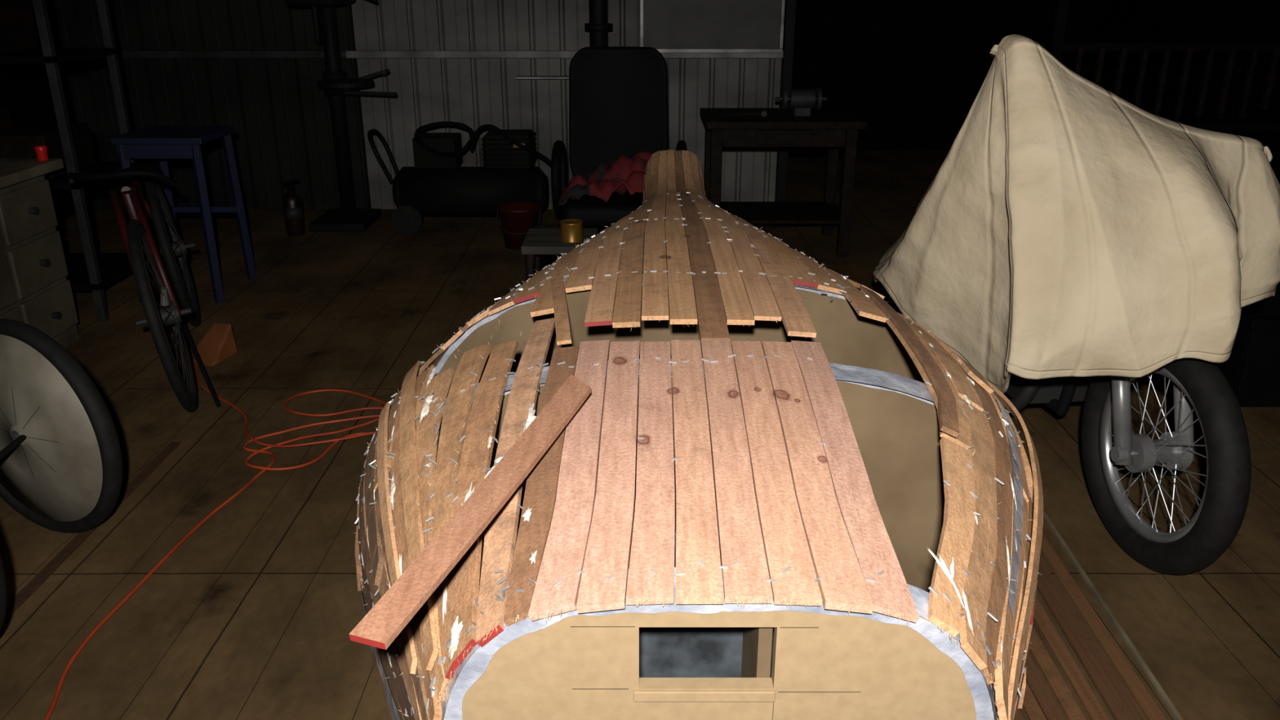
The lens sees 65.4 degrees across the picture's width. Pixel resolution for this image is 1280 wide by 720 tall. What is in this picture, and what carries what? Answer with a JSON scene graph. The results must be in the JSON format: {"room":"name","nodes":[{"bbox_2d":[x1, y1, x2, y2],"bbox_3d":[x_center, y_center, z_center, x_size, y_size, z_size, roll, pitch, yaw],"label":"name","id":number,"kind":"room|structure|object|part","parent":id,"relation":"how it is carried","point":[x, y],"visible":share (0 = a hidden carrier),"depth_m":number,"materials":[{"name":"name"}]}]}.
{"room":"workshop","nodes":[
{"label":"workshop","id":0,"kind":"room"},
{"bbox_2d":[0,0,88,222],"bbox_3d":[-3.750,-0.882,2.157,0.100,3.000,8.660,0,21,0],"label":"wall","id":1,"kind":"structure","parent":0,"point":[24,88],"depth_m":6.08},
{"bbox_2d":[46,0,781,209],"bbox_3d":[-1.390,-2.418,6.159,4.620,3.000,0.088,0,21,0],"label":"wall","id":2,"kind":"structure","parent":0,"point":[278,113],"depth_m":6.39,"materials":[{"name":"metal"}]},
{"bbox_2d":[94,50,346,57],"bbox_3d":[-2.725,-1.926,6.279,1.750,0.045,0.035,0,21,0],"label":"trim","id":3,"kind":"structure","parent":2,"relation":"attached to","point":[121,54],"depth_m":6.26,"materials":[{"name":"metal"}]},
{"bbox_2d":[515,75,568,79],"bbox_3d":[-0.600,-1.777,6.269,0.360,0.015,0.080,0,21,0],"label":"trim","id":4,"kind":"structure","parent":2,"relation":"attached to","point":[516,77],"depth_m":6.23,"materials":[{"name":"metal"}]},
{"bbox_2d":[345,50,783,57],"bbox_3d":[-0.465,-1.926,6.279,2.770,0.045,0.035,0,21,0],"label":"trim","id":5,"kind":"structure","parent":2,"relation":"attached to","point":[349,54],"depth_m":6.26,"materials":[{"name":"metal"}]},
{"bbox_2d":[640,0,785,53],"bbox_3d":[0.445,-2.277,6.101,0.890,0.760,0.043,0,21,0],"label":"notice board","id":6,"kind":"object","parent":2,"relation":"attached to","point":[783,2],"visible":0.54,"depth_m":6.21,"materials":[{"name":"metal"}]},
{"bbox_2d":[643,0,781,48],"bbox_3d":[0.445,-2.280,6.106,0.850,0.720,0.025,0,21,0],"label":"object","id":7,"kind":"object","parent":6,"relation":"attached to","point":[667,24],"visible":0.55,"depth_m":6.17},
{"bbox_2d":[774,0,796,201],"bbox_3d":[0.930,-2.408,6.134,0.060,3.000,0.180,0,21,0],"label":"trim","id":8,"kind":"structure","parent":2,"relation":"attached to","point":[787,61],"depth_m":6.28,"materials":[{"name":"paint"}]},
{"bbox_2d":[0,151,1279,719],"bbox_3d":[0.100,0.146,3.805,7.600,0.100,11.000,0,21,0],"label":"floor","id":9,"kind":"structure","parent":0,"point":[253,615],"depth_m":2.94,"materials":[{"name":"brown wood"}]},
{"bbox_2d":[0,158,79,348],"bbox_3d":[-2.703,-0.246,3.628,0.695,0.760,1.250,0,21,0],"label":"base cabinet","id":10,"kind":"object","parent":9,"relation":"on","point":[36,291],"visible":0.88,"depth_m":3.92,"materials":[{"name":"beige paint"}]},
{"bbox_2d":[0,158,63,188],"bbox_3d":[-2.705,-0.583,3.499,0.690,0.040,1.250,0,21,0],"label":"countertop","id":11,"kind":"structure","parent":10,"relation":"on","point":[12,171],"depth_m":3.90,"materials":[{"name":"brown wood"}]},
{"bbox_2d":[34,144,48,161],"bbox_3d":[-2.400,-0.830,3.998,0.044,0.060,0.044,0,21,0],"label":"lidded jar","id":12,"kind":"object","parent":11,"relation":"on","point":[41,150],"visible":1,"depth_m":3.98,"materials":[{"name":"plastic"}]},
{"bbox_2d":[0,318,122,630],"bbox_3d":[-2.013,0.226,2.594,1.705,0.620,0.625,10,23,23],"label":"recumbent trike","id":13,"kind":"object","parent":9,"relation":"on","point":[61,460],"visible":1,"depth_m":2.62,"materials":[{"name":"rubber"}]},
{"bbox_3d":[-2.037,0.202,2.586,1.050,0.094,0.500,8,22,20],"label":"frame","id":14,"kind":"part","parent":13,"relation":"part of","materials":[{"name":"paint"}]},
{"bbox_2d":[0,0,152,322],"bbox_3d":[-2.853,-1.292,4.343,0.895,2.200,0.535,0,21,0],"label":"shelf rack","id":15,"kind":"object","parent":9,"relation":"on","point":[89,270],"visible":0.78,"depth_m":4.37,"materials":[{"name":"black metal"}]},
{"bbox_2d":[3,441,180,622],"bbox_3d":[-1.545,0.579,2.525,0.030,0.008,1.700,0,21,0],"label":"strip","id":16,"kind":"object","parent":9,"relation":"on","point":[33,584],"visible":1,"depth_m":2.71,"materials":[{"name":"brown wood"}]},
{"bbox_2d":[67,164,221,411],"bbox_3d":[-1.913,-0.361,3.856,0.376,0.812,1.680,-9,23,-23],"label":"bicycle","id":17,"kind":"object","parent":9,"relation":"on","point":[142,251],"visible":1,"depth_m":3.54,"materials":[{"name":"metal"}]},
{"bbox_3d":[-1.888,-0.461,3.816,0.173,0.487,1.029,-9,23,-23],"label":"frame","id":18,"kind":"part","parent":17,"relation":"part of","materials":[{"name":"red paint"}]},
{"bbox_2d":[110,125,257,303],"bbox_3d":[-2.185,-0.710,4.815,0.418,0.776,0.448,0,21,0],"label":"stool","id":19,"kind":"object","parent":9,"relation":"on","point":[160,143],"visible":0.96,"depth_m":4.66,"materials":[{"name":"paint"}]},
{"bbox_2d":[44,360,386,719],"bbox_3d":[-1.085,0.352,3.094,0.887,0.024,2.277,-5,22,-14],"label":"extension cord","id":20,"kind":"object","parent":9,"relation":"on","point":[335,441],"visible":0.83,"depth_m":3.27,"materials":[{"name":"plastic"}]},
{"bbox_2d":[192,323,237,366],"bbox_3d":[-1.739,-0.065,4.039,0.118,0.127,0.166,5,22,14],"label":"wedge","id":21,"kind":"object","parent":9,"relation":"on","point":[218,344],"visible":0.96,"depth_m":4.04,"materials":[{"name":"orange wood"}]},
{"bbox_2d":[281,177,305,235],"bbox_3d":[-2.080,-0.918,5.967,0.113,0.338,0.113,0,21,0],"label":"fire extinguisher","id":22,"kind":"object","parent":9,"relation":"on","point":[292,206],"visible":1,"depth_m":5.94,"materials":[{"name":"metal"}]},
{"bbox_2d":[284,0,397,231],"bbox_3d":[-1.733,-1.707,5.911,0.574,1.850,0.540,0,21,0],"label":"press","id":23,"kind":"object","parent":9,"relation":"on","point":[335,82],"visible":1,"depth_m":6.06,"materials":[{"name":"paint"}]},
{"bbox_3d":[-1.850,-0.883,6.276,0.340,0.050,0.450,0,21,0],"label":"plate","id":24,"kind":"part","parent":23,"relation":"part of","materials":[{"name":"paint"}]},
{"bbox_3d":[-1.621,-1.663,5.965,0.368,0.154,0.106,10,23,25],"label":"crank arm","id":25,"kind":"part","parent":23,"relation":"part of","materials":[{"name":"metal"}]},
{"bbox_2d":[367,121,568,235],"bbox_3d":[-1.021,-1.113,6.021,1.226,0.662,0.461,0,21,0],"label":"air compressor","id":26,"kind":"object","parent":9,"relation":"on","point":[437,185],"visible":0.94,"depth_m":5.99,"materials":[{"name":"green paint"}]},
{"bbox_3d":[-1.561,-1.247,6.055,0.146,0.299,0.281,0,21,0],"label":"handle","id":27,"kind":"part","parent":26,"relation":"part of","materials":[{"name":"paint"}]},
{"bbox_3d":[-1.035,-1.038,6.136,0.930,0.300,0.300,0,21,0],"label":"tank","id":28,"kind":"part","parent":26,"relation":"part of","materials":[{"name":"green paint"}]},
{"bbox_3d":[-0.995,-1.280,6.043,0.710,0.200,0.280,0,21,0],"label":"motor and pump","id":29,"kind":"part","parent":26,"relation":"part of","materials":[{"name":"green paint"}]},
{"bbox_2d":[497,201,541,249],"bbox_3d":[-0.690,-0.768,5.724,0.250,0.232,0.245,0,21,0],"label":"bucket","id":30,"kind":"object","parent":9,"relation":"on","point":[517,218],"visible":0.83,"depth_m":5.65,"materials":[{"name":"plastic"}]},
{"bbox_3d":[-0.690,-0.788,5.653,0.250,0.125,0.125,0,21,0],"label":"bail handle","id":31,"kind":"part","parent":30,"relation":"part of","materials":[{"name":"metal"}]},
{"bbox_2d":[520,228,597,280],"bbox_3d":[-0.290,-0.185,3.742,0.292,0.566,0.312,0,21,0],"label":"wooden stool","id":32,"kind":"object","parent":9,"relation":"on","point":[537,242],"visible":0.23,"depth_m":3.56,"materials":[{"name":"grey wood"}]},
{"bbox_3d":[-0.290,-0.436,3.646,0.260,0.030,0.280,0,21,0],"label":"seat","id":33,"kind":"part","parent":32,"relation":"part of","materials":[{"name":"grey wood"}]},
{"bbox_2d":[560,218,583,243],"bbox_3d":[-0.245,-0.463,3.571,0.084,0.072,0.084,0,21,0],"label":"tin","id":34,"kind":"object","parent":32,"relation":"on","point":[571,229],"visible":1,"depth_m":3.54,"materials":[{"name":"gold metal"}]},
{"bbox_2d":[584,0,613,46],"bbox_3d":[-0.250,-2.136,5.982,0.240,2.600,0.240,0,21,0],"label":"pipe","id":35,"kind":"object","parent":9,"relation":"on","point":[598,28],"visible":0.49,"depth_m":5.97,"materials":[{"name":"black metal"}]},
{"bbox_2d":[551,46,687,226],"bbox_3d":[-0.095,-0.821,4.580,0.609,1.150,0.690,0,21,0],"label":"office chair","id":36,"kind":"object","parent":9,"relation":"on","point":[618,95],"visible":0.58,"depth_m":4.65,"materials":[{"name":"black plastic"}]},
{"bbox_3d":[-0.370,-0.862,4.569,0.040,0.290,0.466,0,21,0],"label":"armrest","id":37,"kind":"part","parent":36,"relation":"part of","materials":[{"name":"black plastic"}]},
{"bbox_2d":[562,190,643,226],"bbox_3d":[-0.090,-0.705,4.544,0.500,0.100,0.490,0,21,0],"label":"seat cushion","id":38,"kind":"object","parent":36,"relation":"on","point":[593,211],"depth_m":4.32,"materials":[{"name":"black fabric"}]},
{"bbox_2d":[558,150,652,204],"bbox_3d":[-0.117,-0.818,4.393,0.467,0.199,0.364,0,21,0],"label":"jacket","id":39,"kind":"object","parent":36,"relation":"on","point":[624,173],"visible":0.79,"depth_m":4.31,"materials":[{"name":"red fabric"}]},
{"bbox_3d":[-0.100,-1.166,4.713,0.476,0.600,0.105,0,21,0],"label":"backrest","id":40,"kind":"part","parent":36,"relation":"part of","materials":[{"name":"black plastic"}]},
{"bbox_3d":[0.190,-0.862,4.569,0.040,0.290,0.466,0,21,0],"label":"armrest","id":41,"kind":"part","parent":36,"relation":"part of","materials":[{"name":"black plastic"}]},
{"bbox_2d":[349,150,1043,719],"bbox_3d":[0.061,0.163,2.291,1.210,0.952,2.640,0,21,0],"label":"boat hull","id":42,"kind":"object","parent":9,"relation":"on","point":[774,493],"depth_m":1.22,"materials":[{"name":"brown wood"}]},
{"bbox_3d":[-0.163,0.143,1.128,0.039,0.081,0.502,8,22,19],"label":"loose wood strip","id":43,"kind":"part","parent":42,"relation":"part of","materials":[{"name":"brown wood"}]},
{"bbox_3d":[0.102,-0.104,2.432,0.752,0.470,0.016,0,21,0],"label":"mould","id":44,"kind":"part","parent":42,"relation":"part of","materials":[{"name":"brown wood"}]},
{"bbox_3d":[0.096,0.076,1.939,1.073,0.489,0.016,0,21,0],"label":"mould","id":45,"kind":"part","parent":42,"relation":"part of","materials":[{"name":"brown wood"}]},
{"bbox_3d":[0.091,0.236,1.529,1.037,0.484,0.016,0,21,0],"label":"mould","id":46,"kind":"part","parent":42,"relation":"part of","materials":[{"name":"brown wood"}]},
{"bbox_2d":[699,107,867,256],"bbox_3d":[0.775,-1.016,5.662,0.850,0.740,0.600,0,21,0],"label":"workbench","id":47,"kind":"object","parent":9,"relation":"on","point":[832,128],"visible":0.83,"depth_m":5.42,"materials":[{"name":"brown wood"}]},
{"bbox_2d":[722,109,768,117],"bbox_3d":[0.575,-1.344,5.424,0.255,0.035,0.114,0,21,0],"label":"hammer","id":48,"kind":"object","parent":47,"relation":"on","point":[764,113],"visible":1,"depth_m":5.39,"materials":[{"name":"brown wood"}]},
{"bbox_3d":[0.565,-1.332,5.407,0.236,0.026,0.024,-4,21,-11],"label":"handle","id":49,"kind":"part","parent":48,"relation":"part of","materials":[{"name":"brown wood"}]},
{"bbox_3d":[0.770,-1.188,5.320,0.300,0.075,0.015,0,21,0],"label":"drawer","id":50,"kind":"part","parent":47,"relation":"part of","materials":[{"name":"brown wood"}]},
{"bbox_2d":[774,87,826,116],"bbox_3d":[0.880,-1.415,5.455,0.280,0.149,0.120,0,21,0],"label":"grinder","id":51,"kind":"object","parent":47,"relation":"on","point":[801,102],"visible":1,"depth_m":5.41,"materials":[{"name":"metal"}]},
{"bbox_2d":[886,295,1251,574],"bbox_3d":[1.249,-0.262,3.065,0.618,1.204,1.906,0,21,0],"label":"motorcycle","id":52,"kind":"object","parent":9,"relation":"on","point":[1108,440],"visible":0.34,"depth_m":2.53,"materials":[{"name":"rubber"}]},
{"bbox_2d":[872,34,1279,394],"bbox_3d":[1.198,-0.553,3.070,0.983,0.906,1.976,0,21,0],"label":"cover","id":53,"kind":"object","parent":52,"relation":"on","point":[1067,227],"visible":0.99,"depth_m":2.30,"materials":[{"name":"beige fabric"}]},
{"bbox_2d":[991,533,1166,719],"bbox_3d":[0.917,0.725,2.133,0.414,0.017,1.640,0,21,0],"label":"strips","id":54,"kind":"object","parent":9,"relation":"on","point":[1038,704],"visible":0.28,"depth_m":2.23,"materials":[{"name":"brown wood"}]},
{"bbox_2d":[1043,510,1182,719],"bbox_3d":[1.133,0.698,2.217,0.010,0.008,1.642,1,21,2],"label":"batten","id":55,"kind":"object","parent":9,"relation":"on","point":[1162,693],"visible":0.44,"depth_m":2.38,"materials":[{"name":"brown wood"}]},
{"bbox_2d":[1047,0,1279,131],"bbox_3d":[2.950,-1.310,5.228,1.700,1.600,0.300,0,21,0],"label":"railing","id":56,"kind":"object","parent":9,"relation":"on","point":[1056,46],"visible":0.56,"depth_m":5.05,"materials":[{"name":"black metal"}]},
{"bbox_2d":[788,0,1098,151],"bbox_3d":[0.100,-3.290,8.431,7.800,3.000,0.100,0,21,0],"label":"wall","id":57,"kind":"structure","parent":0,"point":[914,71],"depth_m":8.63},
{"bbox_2d":[1086,0,1279,183],"bbox_3d":[3.950,-1.301,3.250,0.100,3.000,11.000,0,21,0],"label":"wall","id":58,"kind":"structure","parent":0,"point":[1117,20],"depth_m":7.01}
]}

